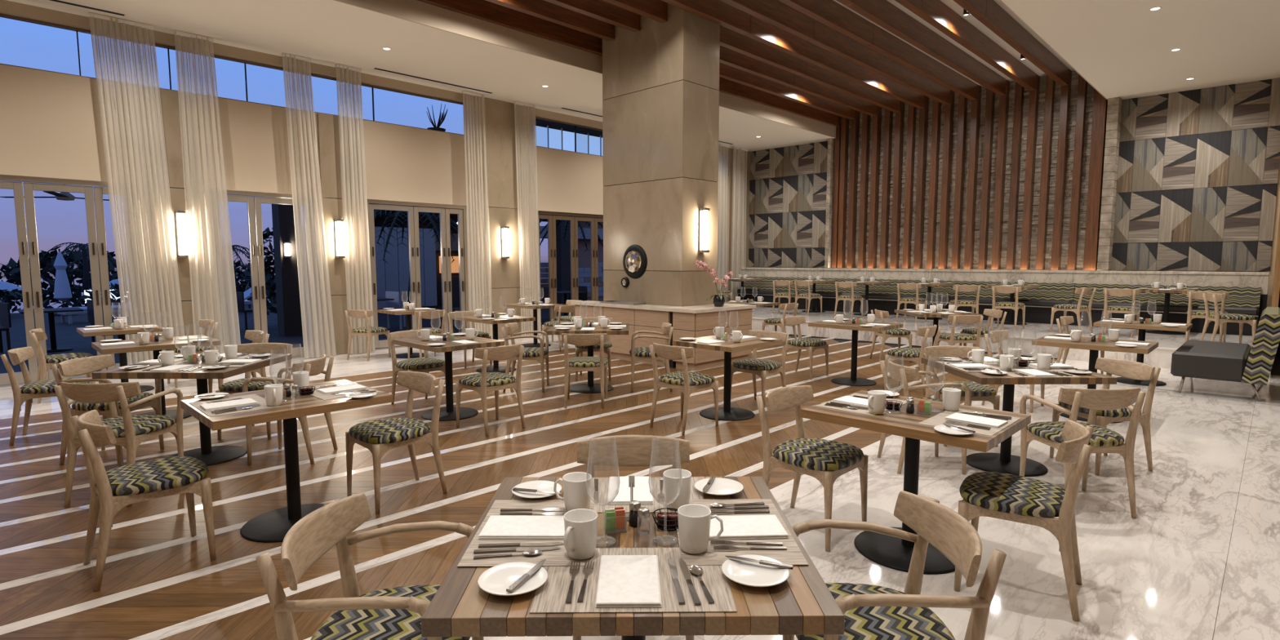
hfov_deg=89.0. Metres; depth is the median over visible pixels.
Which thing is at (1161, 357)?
floor
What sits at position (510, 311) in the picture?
coffee mug
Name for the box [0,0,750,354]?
wall
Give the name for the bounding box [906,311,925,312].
folded napkin
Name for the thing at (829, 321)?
folded napkin
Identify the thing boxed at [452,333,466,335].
bread plate
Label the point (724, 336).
caddy
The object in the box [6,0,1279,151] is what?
ceiling
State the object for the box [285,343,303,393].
wine glass
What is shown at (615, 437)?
bowl
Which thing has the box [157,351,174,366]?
coffee mug
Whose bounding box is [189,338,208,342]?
bread plate
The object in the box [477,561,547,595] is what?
bread plate
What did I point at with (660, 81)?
stone column
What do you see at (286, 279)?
post
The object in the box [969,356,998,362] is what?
folded napkin
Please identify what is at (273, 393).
coffee mug
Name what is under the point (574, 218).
door
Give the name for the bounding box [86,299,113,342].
chair
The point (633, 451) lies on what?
dining chair
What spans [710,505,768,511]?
table knife
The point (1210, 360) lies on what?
seat cushion
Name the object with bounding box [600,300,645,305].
serving tray
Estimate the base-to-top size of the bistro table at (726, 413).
0.755 m
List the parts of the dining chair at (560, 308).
leg, seat frame, seat, leg, backrest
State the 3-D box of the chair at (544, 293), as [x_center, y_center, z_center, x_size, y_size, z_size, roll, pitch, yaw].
[-2.660,-0.428,17.187,0.480,0.860,0.510,3,6,33]
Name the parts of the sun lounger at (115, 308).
leg, leg, frame, mattress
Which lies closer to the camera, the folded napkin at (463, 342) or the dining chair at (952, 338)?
the folded napkin at (463, 342)
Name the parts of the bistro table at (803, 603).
post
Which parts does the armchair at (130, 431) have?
leg, backrest, leg, seat frame, leg, seat, leg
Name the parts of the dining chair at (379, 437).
leg, leg, seat, seat frame, leg, backrest, leg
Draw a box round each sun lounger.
[57,305,121,324]
[244,287,252,308]
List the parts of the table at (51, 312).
post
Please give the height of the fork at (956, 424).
0.005 m
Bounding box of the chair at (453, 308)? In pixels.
[452,307,459,324]
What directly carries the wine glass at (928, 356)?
on the bistro table at (887, 551)
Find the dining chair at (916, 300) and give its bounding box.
[895,283,927,323]
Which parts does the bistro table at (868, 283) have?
post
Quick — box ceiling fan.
[0,191,109,200]
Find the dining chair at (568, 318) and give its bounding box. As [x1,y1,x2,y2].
[551,299,582,342]
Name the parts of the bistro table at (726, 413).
post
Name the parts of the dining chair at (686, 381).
leg, backrest, leg, leg, seat frame, seat, leg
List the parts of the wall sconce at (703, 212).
plate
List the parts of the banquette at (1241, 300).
seat, seat edge trim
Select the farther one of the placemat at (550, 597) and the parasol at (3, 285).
the parasol at (3, 285)
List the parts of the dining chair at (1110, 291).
leg, leg, backrest, seat frame, seat, leg, leg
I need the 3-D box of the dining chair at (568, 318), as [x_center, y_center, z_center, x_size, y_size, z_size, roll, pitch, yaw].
[-1.359,0.026,12.415,0.486,0.789,0.520,5,7,44]
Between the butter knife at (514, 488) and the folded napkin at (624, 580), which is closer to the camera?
the folded napkin at (624, 580)
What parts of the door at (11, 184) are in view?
lever handle, lever handle, lever handle, lever handle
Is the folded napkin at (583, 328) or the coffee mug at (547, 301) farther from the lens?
the coffee mug at (547, 301)
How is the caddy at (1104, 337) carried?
on the bistro table at (1094, 347)
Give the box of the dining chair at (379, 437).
[345,371,447,514]
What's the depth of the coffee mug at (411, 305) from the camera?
10.37 m
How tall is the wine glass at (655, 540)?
0.295 m
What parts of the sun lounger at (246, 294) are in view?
frame, backrest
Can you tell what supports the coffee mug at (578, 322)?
on the bistro table at (589, 388)
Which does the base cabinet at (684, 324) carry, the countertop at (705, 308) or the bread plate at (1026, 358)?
the countertop at (705, 308)
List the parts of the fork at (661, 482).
handle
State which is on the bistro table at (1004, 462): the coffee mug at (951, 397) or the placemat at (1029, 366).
the placemat at (1029, 366)
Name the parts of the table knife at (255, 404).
handle, blade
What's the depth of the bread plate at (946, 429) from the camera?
3.02 m
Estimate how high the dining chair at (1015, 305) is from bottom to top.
0.789 m
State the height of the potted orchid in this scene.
0.705 m
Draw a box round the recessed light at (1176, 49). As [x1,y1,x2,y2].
[1170,48,1181,51]
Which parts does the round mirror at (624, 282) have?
faceted glass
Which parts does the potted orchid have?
pot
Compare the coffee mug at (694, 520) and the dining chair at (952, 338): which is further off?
the dining chair at (952, 338)
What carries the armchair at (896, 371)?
on the floor at (1199, 557)
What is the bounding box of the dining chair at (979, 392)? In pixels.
[924,345,999,446]
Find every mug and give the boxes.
[113,319,123,328]
[116,316,126,326]
[137,332,149,344]
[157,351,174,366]
[162,327,173,338]
[180,345,195,359]
[204,349,220,365]
[223,344,237,359]
[263,383,283,406]
[292,370,309,391]
[403,302,408,306]
[408,302,414,310]
[417,328,430,341]
[465,328,478,339]
[474,309,482,317]
[506,308,515,316]
[519,297,525,304]
[544,297,550,304]
[553,471,591,511]
[563,508,598,559]
[571,315,580,324]
[573,318,582,328]
[598,315,605,324]
[600,318,610,328]
[662,468,691,510]
[677,503,723,554]
[713,326,724,337]
[732,330,742,342]
[735,296,740,302]
[757,296,763,302]
[834,314,843,324]
[866,314,875,323]
[867,390,886,414]
[870,277,875,282]
[915,303,924,311]
[920,278,926,283]
[929,305,936,312]
[933,278,939,284]
[936,303,942,311]
[942,387,961,411]
[948,305,956,312]
[967,348,985,364]
[999,354,1013,370]
[1000,279,1008,284]
[1008,347,1021,363]
[1017,280,1024,285]
[1036,353,1054,369]
[1070,329,1082,342]
[1108,328,1119,341]
[1124,314,1133,323]
[1151,282,1159,288]
[1153,314,1162,323]
[1177,283,1186,289]
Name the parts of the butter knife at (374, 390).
handle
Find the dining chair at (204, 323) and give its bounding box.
[165,319,217,387]
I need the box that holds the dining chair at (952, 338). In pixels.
[937,315,983,349]
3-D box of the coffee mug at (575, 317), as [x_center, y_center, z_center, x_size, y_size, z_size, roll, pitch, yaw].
[-0.776,0.012,7.966,0.092,0.110,0.115,-4,7,-40]
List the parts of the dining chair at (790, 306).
seat, seat frame, leg, backrest, leg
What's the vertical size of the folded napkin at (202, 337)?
0.011 m
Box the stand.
[626,475,634,521]
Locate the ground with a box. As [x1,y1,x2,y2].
[0,300,603,373]
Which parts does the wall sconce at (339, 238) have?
plate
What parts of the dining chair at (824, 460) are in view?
leg, backrest, leg, seat frame, seat, leg, leg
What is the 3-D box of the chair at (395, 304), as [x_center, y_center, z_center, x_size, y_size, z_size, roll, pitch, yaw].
[-5.526,-0.239,15.118,0.480,0.860,0.510,3,6,33]
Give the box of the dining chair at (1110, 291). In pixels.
[1101,288,1140,337]
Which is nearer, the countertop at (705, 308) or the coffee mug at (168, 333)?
the coffee mug at (168, 333)
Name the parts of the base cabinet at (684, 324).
drawer, door, door, drawer, drawer, door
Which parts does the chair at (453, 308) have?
seat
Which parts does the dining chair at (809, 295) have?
leg, backrest, leg, seat frame, seat, leg, leg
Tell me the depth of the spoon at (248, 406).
3.44 m
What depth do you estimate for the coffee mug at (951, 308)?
9.93 m
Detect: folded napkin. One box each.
[82,327,112,330]
[100,341,135,346]
[128,324,156,328]
[137,359,182,364]
[150,364,194,371]
[177,336,209,340]
[199,398,258,410]
[217,352,241,358]
[218,359,262,363]
[315,383,367,394]
[387,309,405,311]
[419,335,442,339]
[451,339,477,344]
[478,515,564,539]
[497,316,516,319]
[554,324,574,327]
[581,327,595,330]
[595,555,662,607]
[606,475,653,504]
[607,324,626,327]
[697,339,724,344]
[709,515,788,539]
[730,335,756,339]
[822,320,844,322]
[832,395,886,407]
[866,323,890,326]
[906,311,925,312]
[937,311,955,314]
[943,412,1008,428]
[948,363,991,368]
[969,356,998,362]
[1013,368,1056,376]
[1028,363,1073,367]
[1044,336,1071,340]
[1101,320,1124,322]
[1115,341,1150,346]
[1159,323,1186,325]
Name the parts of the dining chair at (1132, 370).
leg, seat, leg, seat frame, leg, backrest, leg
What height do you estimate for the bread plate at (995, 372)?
0.016 m
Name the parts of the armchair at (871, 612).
leg, leg, seat, leg, backrest, leg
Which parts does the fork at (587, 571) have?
handle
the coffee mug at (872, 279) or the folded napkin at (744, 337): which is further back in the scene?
the coffee mug at (872, 279)
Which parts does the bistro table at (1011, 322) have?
post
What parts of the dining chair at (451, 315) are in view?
leg, backrest, leg, seat, leg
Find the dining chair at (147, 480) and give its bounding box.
[69,409,216,591]
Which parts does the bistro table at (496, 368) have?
post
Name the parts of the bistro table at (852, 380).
post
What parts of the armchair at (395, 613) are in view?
leg, backrest, leg, seat, leg, leg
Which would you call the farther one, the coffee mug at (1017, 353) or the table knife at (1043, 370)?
the coffee mug at (1017, 353)
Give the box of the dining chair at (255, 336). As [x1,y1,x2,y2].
[208,329,269,392]
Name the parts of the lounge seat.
leg, leg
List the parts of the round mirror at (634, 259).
faceted glass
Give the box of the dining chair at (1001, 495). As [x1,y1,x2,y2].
[954,419,1093,621]
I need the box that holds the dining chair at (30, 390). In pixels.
[0,346,90,445]
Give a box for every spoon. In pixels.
[214,406,253,414]
[320,382,346,386]
[473,549,542,559]
[688,564,714,604]
[709,502,764,506]
[824,404,857,408]
[973,411,1011,417]
[1051,370,1072,376]
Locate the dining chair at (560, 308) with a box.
[542,304,574,351]
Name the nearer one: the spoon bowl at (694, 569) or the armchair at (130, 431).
the spoon bowl at (694, 569)
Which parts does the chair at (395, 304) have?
leg, leg, leg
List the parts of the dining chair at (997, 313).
seat frame, seat, leg, backrest, leg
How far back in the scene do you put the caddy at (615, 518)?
1.91 m
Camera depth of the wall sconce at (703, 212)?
9.81 m
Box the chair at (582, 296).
[577,285,591,301]
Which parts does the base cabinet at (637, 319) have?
drawer, drawer, door, drawer, door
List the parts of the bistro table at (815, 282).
post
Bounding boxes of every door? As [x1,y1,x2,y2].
[0,174,119,387]
[226,190,304,358]
[367,199,468,350]
[537,210,603,332]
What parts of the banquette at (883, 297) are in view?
seat edge trim, seat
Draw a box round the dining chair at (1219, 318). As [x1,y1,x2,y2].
[1200,292,1256,343]
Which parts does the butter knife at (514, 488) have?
handle, blade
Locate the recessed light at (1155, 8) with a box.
[1149,6,1161,10]
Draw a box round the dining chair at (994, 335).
[981,329,1044,413]
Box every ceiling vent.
[49,0,124,16]
[374,67,492,93]
[560,107,602,116]
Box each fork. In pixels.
[142,365,164,371]
[200,397,241,404]
[216,364,244,364]
[218,363,245,364]
[330,389,366,394]
[333,389,368,395]
[500,507,564,511]
[500,511,564,515]
[565,561,580,603]
[577,560,594,602]
[657,480,664,501]
[710,540,782,546]
[713,546,786,551]
[944,421,990,430]
[946,419,991,428]
[1005,370,1024,376]
[1010,370,1027,376]
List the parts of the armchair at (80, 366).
leg, backrest, leg, seat, leg, seat frame, leg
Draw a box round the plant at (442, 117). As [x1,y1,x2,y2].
[426,104,448,131]
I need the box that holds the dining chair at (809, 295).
[793,280,822,315]
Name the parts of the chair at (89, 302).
leg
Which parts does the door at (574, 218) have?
lever handle, lever handle, lever handle, lever handle, lever handle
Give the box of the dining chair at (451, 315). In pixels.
[448,311,492,368]
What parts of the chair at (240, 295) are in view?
seat, leg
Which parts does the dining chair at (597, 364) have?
leg, leg, backrest, seat frame, seat, leg, leg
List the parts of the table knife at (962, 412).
blade, handle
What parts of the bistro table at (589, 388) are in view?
post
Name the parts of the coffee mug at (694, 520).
handle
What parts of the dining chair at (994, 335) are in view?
leg, leg, backrest, leg, leg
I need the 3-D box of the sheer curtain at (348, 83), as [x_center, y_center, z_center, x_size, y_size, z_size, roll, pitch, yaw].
[-4.643,-1.755,10.667,0.106,4.621,0.473,5,7,44]
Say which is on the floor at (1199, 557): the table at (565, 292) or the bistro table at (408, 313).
the bistro table at (408, 313)
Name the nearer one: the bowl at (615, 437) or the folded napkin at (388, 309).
the bowl at (615, 437)
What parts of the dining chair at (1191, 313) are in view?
leg, seat frame, seat, backrest, leg, leg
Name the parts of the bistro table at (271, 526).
post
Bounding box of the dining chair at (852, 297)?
[834,281,862,318]
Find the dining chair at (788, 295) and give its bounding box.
[772,280,795,314]
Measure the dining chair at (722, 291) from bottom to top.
0.789 m
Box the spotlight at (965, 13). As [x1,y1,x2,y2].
[963,8,968,16]
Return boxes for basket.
[297,386,315,395]
[652,507,678,530]
[884,400,902,410]
[1015,360,1030,366]
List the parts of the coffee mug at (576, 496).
handle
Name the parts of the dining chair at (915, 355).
leg, leg, seat, seat frame, leg, backrest, leg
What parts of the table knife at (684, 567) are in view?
blade, handle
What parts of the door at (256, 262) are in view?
lever handle, lever handle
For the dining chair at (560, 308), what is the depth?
11.15 m
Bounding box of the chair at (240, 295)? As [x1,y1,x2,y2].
[235,291,253,329]
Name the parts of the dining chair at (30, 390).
leg, backrest, leg, seat frame, seat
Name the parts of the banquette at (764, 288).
seat edge trim, seat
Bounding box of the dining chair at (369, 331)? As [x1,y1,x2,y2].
[344,309,391,360]
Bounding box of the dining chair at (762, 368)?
[730,329,788,408]
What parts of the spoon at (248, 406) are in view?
handle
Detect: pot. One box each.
[300,387,306,394]
[306,386,312,393]
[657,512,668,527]
[668,512,678,527]
[885,401,893,408]
[892,402,899,409]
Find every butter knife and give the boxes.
[124,364,146,368]
[197,393,231,397]
[344,390,376,394]
[506,559,546,592]
[512,487,562,493]
[702,475,715,493]
[724,555,793,569]
[942,422,975,432]
[1060,368,1088,370]
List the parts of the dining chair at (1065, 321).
leg, leg, backrest, leg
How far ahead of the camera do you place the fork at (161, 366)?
4.77 m
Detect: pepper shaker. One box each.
[154,333,159,341]
[201,352,204,362]
[284,383,291,396]
[442,333,446,340]
[628,500,641,527]
[906,399,914,413]
[1090,333,1095,342]
[1139,317,1143,323]
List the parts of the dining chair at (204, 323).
leg, seat, seat frame, backrest, leg, leg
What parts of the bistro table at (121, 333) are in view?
post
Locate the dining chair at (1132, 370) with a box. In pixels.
[1049,357,1160,475]
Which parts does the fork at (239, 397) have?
handle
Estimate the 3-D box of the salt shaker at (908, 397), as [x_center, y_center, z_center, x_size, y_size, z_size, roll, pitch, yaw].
[1.435,0.445,3.464,0.038,0.073,0.037,5,7,44]
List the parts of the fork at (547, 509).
handle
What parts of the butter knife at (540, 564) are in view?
handle, blade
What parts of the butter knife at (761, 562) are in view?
blade, handle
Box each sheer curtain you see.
[88,12,185,364]
[174,30,240,354]
[281,53,336,358]
[334,63,375,353]
[462,90,493,338]
[514,101,541,335]
[715,143,728,302]
[730,146,748,301]
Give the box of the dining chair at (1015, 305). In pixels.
[990,285,1025,330]
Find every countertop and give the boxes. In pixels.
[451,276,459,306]
[571,300,755,313]
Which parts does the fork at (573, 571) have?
handle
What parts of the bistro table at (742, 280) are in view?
post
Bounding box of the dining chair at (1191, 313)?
[1185,291,1229,342]
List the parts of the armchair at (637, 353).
leg, leg, seat, seat frame, leg, backrest, leg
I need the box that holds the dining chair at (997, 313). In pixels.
[959,308,1007,351]
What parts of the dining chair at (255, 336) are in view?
leg, leg, seat frame, leg, backrest, leg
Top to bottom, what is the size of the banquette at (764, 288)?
0.800 m
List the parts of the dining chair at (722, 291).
leg, seat frame, seat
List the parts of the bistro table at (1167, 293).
post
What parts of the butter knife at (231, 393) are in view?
handle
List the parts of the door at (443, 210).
lever handle, lever handle, lever handle, lever handle, lever handle, lever handle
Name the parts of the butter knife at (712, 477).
blade, handle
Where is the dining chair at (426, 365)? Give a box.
[388,329,445,404]
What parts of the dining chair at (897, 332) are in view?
leg, backrest, leg, seat frame, seat, leg, leg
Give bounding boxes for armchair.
[50,354,164,465]
[53,382,183,506]
[242,354,337,465]
[255,493,484,639]
[501,322,549,392]
[629,322,673,392]
[782,490,1006,639]
[877,358,970,475]
[1019,387,1146,518]
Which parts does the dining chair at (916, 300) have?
leg, leg, backrest, seat frame, seat, leg, leg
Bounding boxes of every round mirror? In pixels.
[621,276,629,287]
[622,244,647,278]
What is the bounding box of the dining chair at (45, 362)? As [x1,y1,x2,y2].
[28,328,95,403]
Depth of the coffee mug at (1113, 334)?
6.43 m
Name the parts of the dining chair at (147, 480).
leg, leg, backrest, seat frame, seat, leg, leg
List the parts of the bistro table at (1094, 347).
post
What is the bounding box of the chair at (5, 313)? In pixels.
[0,302,11,352]
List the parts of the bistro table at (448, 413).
post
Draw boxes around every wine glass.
[156,310,168,340]
[173,325,189,364]
[186,323,201,360]
[197,324,212,364]
[269,348,288,401]
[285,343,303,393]
[586,437,619,544]
[648,437,682,543]
[884,358,904,413]
[925,355,945,412]
[986,327,1000,365]
[1022,330,1036,368]
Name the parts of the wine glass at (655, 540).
stem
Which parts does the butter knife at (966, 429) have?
blade, handle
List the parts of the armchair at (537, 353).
leg, backrest, leg, seat frame, seat, leg, leg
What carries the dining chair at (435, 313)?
on the floor at (1199, 557)
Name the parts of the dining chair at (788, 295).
leg, backrest, seat frame, seat, leg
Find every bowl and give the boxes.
[173,325,189,351]
[236,406,253,410]
[269,348,288,382]
[285,343,303,376]
[426,127,445,131]
[511,549,542,555]
[586,437,619,506]
[648,437,682,505]
[688,564,702,581]
[709,502,734,506]
[884,358,904,392]
[925,355,945,391]
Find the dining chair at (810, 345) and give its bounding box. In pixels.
[779,315,828,379]
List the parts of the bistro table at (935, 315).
post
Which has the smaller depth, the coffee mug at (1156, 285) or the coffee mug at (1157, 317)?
the coffee mug at (1157, 317)
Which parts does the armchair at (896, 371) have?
leg, leg, backrest, seat, leg, leg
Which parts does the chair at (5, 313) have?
leg, seat, leg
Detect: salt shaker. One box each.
[291,384,298,397]
[637,506,649,534]
[906,396,913,404]
[1013,357,1018,367]
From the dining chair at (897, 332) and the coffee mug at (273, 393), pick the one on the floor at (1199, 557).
the dining chair at (897, 332)
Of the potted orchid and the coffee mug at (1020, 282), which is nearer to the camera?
the potted orchid
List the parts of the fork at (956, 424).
handle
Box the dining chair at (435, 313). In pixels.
[407,309,445,359]
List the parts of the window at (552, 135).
balcony glass, balcony post, balcony glass, balcony glass, balcony glass, balcony post, balcony glass, balcony post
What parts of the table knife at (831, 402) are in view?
handle, blade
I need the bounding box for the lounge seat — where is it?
[1170,306,1279,401]
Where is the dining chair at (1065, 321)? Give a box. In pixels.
[1056,315,1104,373]
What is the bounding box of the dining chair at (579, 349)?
[574,316,612,381]
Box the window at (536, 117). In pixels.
[535,116,602,156]
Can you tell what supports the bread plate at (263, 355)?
on the bistro table at (209, 455)
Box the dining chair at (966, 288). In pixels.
[947,284,981,327]
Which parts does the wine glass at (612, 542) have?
stem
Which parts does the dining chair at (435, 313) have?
leg, leg, seat, backrest, seat frame, leg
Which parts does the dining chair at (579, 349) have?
leg, leg, seat frame, seat, backrest, leg, leg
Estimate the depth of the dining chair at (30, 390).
5.53 m
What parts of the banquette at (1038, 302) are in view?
seat edge trim, seat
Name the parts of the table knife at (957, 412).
handle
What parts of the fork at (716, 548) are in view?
handle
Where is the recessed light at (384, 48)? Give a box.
[382,47,391,50]
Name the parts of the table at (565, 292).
post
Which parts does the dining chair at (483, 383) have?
leg, leg, seat, seat frame, leg, backrest, leg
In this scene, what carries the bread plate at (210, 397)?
on the bistro table at (271, 526)
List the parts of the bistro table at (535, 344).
post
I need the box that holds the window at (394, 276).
[369,203,459,308]
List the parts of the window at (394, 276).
wall panel, wall panel, wall panel, wall panel, wall panel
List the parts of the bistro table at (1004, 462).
post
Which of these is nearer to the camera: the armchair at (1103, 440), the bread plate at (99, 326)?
the armchair at (1103, 440)
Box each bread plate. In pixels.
[86,324,102,328]
[99,338,121,342]
[118,364,146,369]
[139,326,156,328]
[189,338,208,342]
[194,392,229,399]
[201,364,226,369]
[249,353,271,357]
[345,391,376,399]
[426,342,445,346]
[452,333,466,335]
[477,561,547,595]
[511,480,561,498]
[555,327,569,329]
[560,322,573,324]
[608,322,622,324]
[608,327,623,329]
[679,337,696,340]
[693,477,743,495]
[721,554,790,586]
[760,337,776,341]
[859,324,874,327]
[877,390,899,397]
[933,425,973,435]
[941,356,961,361]
[980,369,1008,375]
[1020,356,1035,360]
[1054,333,1070,336]
[1063,368,1092,374]
[1109,318,1124,320]
[1115,343,1137,347]
[1163,324,1179,327]
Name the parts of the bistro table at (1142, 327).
post, mount plate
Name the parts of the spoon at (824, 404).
handle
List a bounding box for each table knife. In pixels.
[177,365,198,371]
[210,404,259,412]
[313,382,351,389]
[315,383,352,390]
[473,546,560,554]
[478,542,564,548]
[593,478,599,503]
[667,557,684,604]
[678,558,701,605]
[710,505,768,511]
[711,509,769,514]
[826,402,868,409]
[830,401,868,408]
[957,412,1008,421]
[961,412,1011,419]
[962,368,994,368]
[1039,369,1063,376]
[1043,369,1068,376]
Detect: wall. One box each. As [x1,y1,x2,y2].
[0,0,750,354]
[741,68,1279,324]
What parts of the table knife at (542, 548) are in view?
handle, blade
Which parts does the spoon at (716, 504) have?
handle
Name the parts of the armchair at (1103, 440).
leg, leg, seat frame, seat, leg, backrest, leg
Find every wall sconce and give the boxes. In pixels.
[174,210,188,257]
[283,241,291,257]
[333,218,345,257]
[501,226,509,258]
[698,208,710,252]
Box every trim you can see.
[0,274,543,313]
[670,311,675,368]
[1271,213,1279,355]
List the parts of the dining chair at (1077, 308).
leg, leg, seat, seat frame, leg, backrest, leg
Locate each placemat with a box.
[120,357,201,367]
[127,364,204,372]
[188,394,279,417]
[198,354,251,359]
[201,357,274,367]
[310,382,379,399]
[457,499,594,566]
[529,547,737,613]
[563,477,703,512]
[673,498,808,565]
[816,393,906,415]
[917,408,1020,435]
[937,361,1005,372]
[958,357,1015,364]
[1003,368,1080,377]
[1015,363,1089,371]
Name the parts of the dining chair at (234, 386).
leg, leg, seat, seat frame, backrest, leg, leg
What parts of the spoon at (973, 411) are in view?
handle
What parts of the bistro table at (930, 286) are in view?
post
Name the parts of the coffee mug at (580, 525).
handle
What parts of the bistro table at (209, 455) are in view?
post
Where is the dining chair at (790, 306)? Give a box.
[762,302,798,338]
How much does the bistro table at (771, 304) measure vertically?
0.755 m
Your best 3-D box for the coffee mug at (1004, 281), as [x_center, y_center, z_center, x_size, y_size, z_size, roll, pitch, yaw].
[7.325,-0.757,13.081,0.092,0.110,0.115,-2,6,-18]
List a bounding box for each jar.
[154,336,159,341]
[284,387,291,396]
[442,335,446,340]
[628,509,641,527]
[637,515,649,534]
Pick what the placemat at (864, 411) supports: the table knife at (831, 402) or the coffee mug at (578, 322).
the table knife at (831, 402)
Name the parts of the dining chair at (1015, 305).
leg, backrest, seat frame, seat, leg, leg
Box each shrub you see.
[0,245,118,308]
[0,288,47,312]
[69,281,120,306]
[233,259,275,301]
[239,284,275,302]
[244,226,276,315]
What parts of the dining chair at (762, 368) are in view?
leg, leg, seat, seat frame, leg, backrest, leg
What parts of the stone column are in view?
stone panel, stone panel, stone panel, stone panel, stone panel, stone panel, stone panel, stone panel, stone panel, stone panel, stone panel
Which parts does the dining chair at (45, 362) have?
leg, leg, backrest, seat frame, seat, leg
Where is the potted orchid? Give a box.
[695,259,733,306]
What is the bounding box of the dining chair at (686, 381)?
[649,342,718,435]
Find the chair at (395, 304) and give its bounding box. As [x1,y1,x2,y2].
[385,291,405,329]
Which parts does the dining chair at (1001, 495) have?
leg, leg, seat frame, seat, backrest, leg, leg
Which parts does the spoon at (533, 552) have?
handle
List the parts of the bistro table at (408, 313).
post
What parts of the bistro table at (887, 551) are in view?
post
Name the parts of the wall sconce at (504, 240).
plate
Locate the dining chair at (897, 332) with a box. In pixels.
[869,308,911,362]
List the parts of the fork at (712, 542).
handle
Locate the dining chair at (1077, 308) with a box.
[1049,287,1096,333]
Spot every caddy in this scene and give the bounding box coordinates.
[149,335,155,342]
[188,354,199,363]
[448,333,453,341]
[494,312,499,317]
[582,321,588,327]
[603,506,626,531]
[722,333,727,341]
[856,318,862,324]
[916,400,932,415]
[1097,334,1106,342]
[1144,318,1151,324]
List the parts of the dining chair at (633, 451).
leg, leg, backrest, leg, leg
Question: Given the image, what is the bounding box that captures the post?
[271,197,302,336]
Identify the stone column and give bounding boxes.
[602,3,719,306]
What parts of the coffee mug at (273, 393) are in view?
handle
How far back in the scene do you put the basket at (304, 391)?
3.87 m
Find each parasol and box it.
[0,280,22,290]
[53,248,72,315]
[109,279,119,287]
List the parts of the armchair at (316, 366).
leg, leg, leg, backrest, leg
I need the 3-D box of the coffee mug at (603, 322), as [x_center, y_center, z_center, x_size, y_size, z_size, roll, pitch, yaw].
[-0.419,0.037,7.692,0.115,0.110,0.092,5,7,43]
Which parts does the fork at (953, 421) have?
handle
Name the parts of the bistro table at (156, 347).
post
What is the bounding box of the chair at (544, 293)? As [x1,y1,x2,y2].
[540,287,548,302]
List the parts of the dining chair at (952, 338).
leg, seat frame, seat, backrest, leg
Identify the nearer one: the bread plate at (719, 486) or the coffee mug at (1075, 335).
the bread plate at (719, 486)
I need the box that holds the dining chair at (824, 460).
[755,385,868,551]
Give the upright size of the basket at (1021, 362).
0.038 m
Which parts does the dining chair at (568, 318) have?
seat, backrest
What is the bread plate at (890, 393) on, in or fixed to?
on the bistro table at (887, 551)
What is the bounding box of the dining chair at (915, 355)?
[883,324,942,395]
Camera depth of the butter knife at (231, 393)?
3.74 m
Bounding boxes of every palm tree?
[40,242,116,292]
[231,244,250,276]
[373,204,457,323]
[539,214,603,299]
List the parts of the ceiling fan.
blade, blade, motor, blade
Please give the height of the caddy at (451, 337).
0.064 m
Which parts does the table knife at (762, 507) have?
blade, handle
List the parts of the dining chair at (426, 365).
leg, backrest, seat frame, seat, leg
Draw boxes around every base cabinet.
[574,304,670,367]
[672,308,751,370]
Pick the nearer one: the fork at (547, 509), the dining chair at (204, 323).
the fork at (547, 509)
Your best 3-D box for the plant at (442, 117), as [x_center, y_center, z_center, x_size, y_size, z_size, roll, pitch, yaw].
[-3.826,-3.729,12.266,0.398,0.611,0.396,-1,5,-9]
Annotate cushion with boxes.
[1170,339,1250,382]
[1240,306,1279,385]
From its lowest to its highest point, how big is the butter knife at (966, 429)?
0.006 m
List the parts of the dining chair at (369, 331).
leg, backrest, leg, seat frame, seat, leg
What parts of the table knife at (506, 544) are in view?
handle, blade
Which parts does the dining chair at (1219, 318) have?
leg, leg, backrest, seat frame, seat, leg, leg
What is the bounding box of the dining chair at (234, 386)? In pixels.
[215,342,292,439]
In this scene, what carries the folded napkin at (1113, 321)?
on the bistro table at (1142, 327)
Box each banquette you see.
[736,276,823,310]
[817,278,933,315]
[930,280,1075,324]
[1069,283,1261,335]
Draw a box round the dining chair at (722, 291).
[716,279,732,301]
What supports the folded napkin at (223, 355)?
on the placemat at (246, 356)
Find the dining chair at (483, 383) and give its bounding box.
[455,343,524,436]
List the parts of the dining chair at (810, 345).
leg, backrest, leg, seat frame, seat, leg, leg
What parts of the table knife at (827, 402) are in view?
handle, blade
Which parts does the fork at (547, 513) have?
handle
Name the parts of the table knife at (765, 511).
blade, handle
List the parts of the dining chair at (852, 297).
leg, leg, backrest, seat frame, seat, leg, leg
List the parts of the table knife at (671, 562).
blade, handle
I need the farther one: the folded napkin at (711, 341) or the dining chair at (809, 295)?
the dining chair at (809, 295)
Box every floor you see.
[0,333,1279,639]
[751,306,1270,377]
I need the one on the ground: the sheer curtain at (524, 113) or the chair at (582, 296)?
the chair at (582, 296)
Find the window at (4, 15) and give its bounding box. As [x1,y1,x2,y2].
[0,13,463,135]
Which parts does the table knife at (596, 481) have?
handle, blade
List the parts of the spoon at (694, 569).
handle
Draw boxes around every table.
[17,306,83,352]
[76,323,164,392]
[91,334,221,419]
[91,354,292,466]
[180,379,393,542]
[376,307,440,358]
[377,297,394,301]
[392,334,504,421]
[421,476,844,639]
[455,314,535,373]
[503,302,566,347]
[546,323,629,393]
[556,290,586,315]
[673,334,782,421]
[723,278,763,300]
[724,300,780,306]
[792,280,836,312]
[800,390,1031,574]
[808,319,902,386]
[853,281,891,315]
[894,309,982,346]
[914,282,955,319]
[920,357,1117,476]
[985,284,1039,324]
[1031,334,1158,422]
[1093,319,1192,386]
[1138,288,1197,334]
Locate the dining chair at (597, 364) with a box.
[561,333,608,408]
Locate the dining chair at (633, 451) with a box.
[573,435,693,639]
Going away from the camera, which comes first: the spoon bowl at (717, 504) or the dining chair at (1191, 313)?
the spoon bowl at (717, 504)
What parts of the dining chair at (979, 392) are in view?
leg, backrest, seat frame, seat, leg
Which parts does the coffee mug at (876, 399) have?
handle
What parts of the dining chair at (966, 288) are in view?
leg, seat frame, seat, backrest, leg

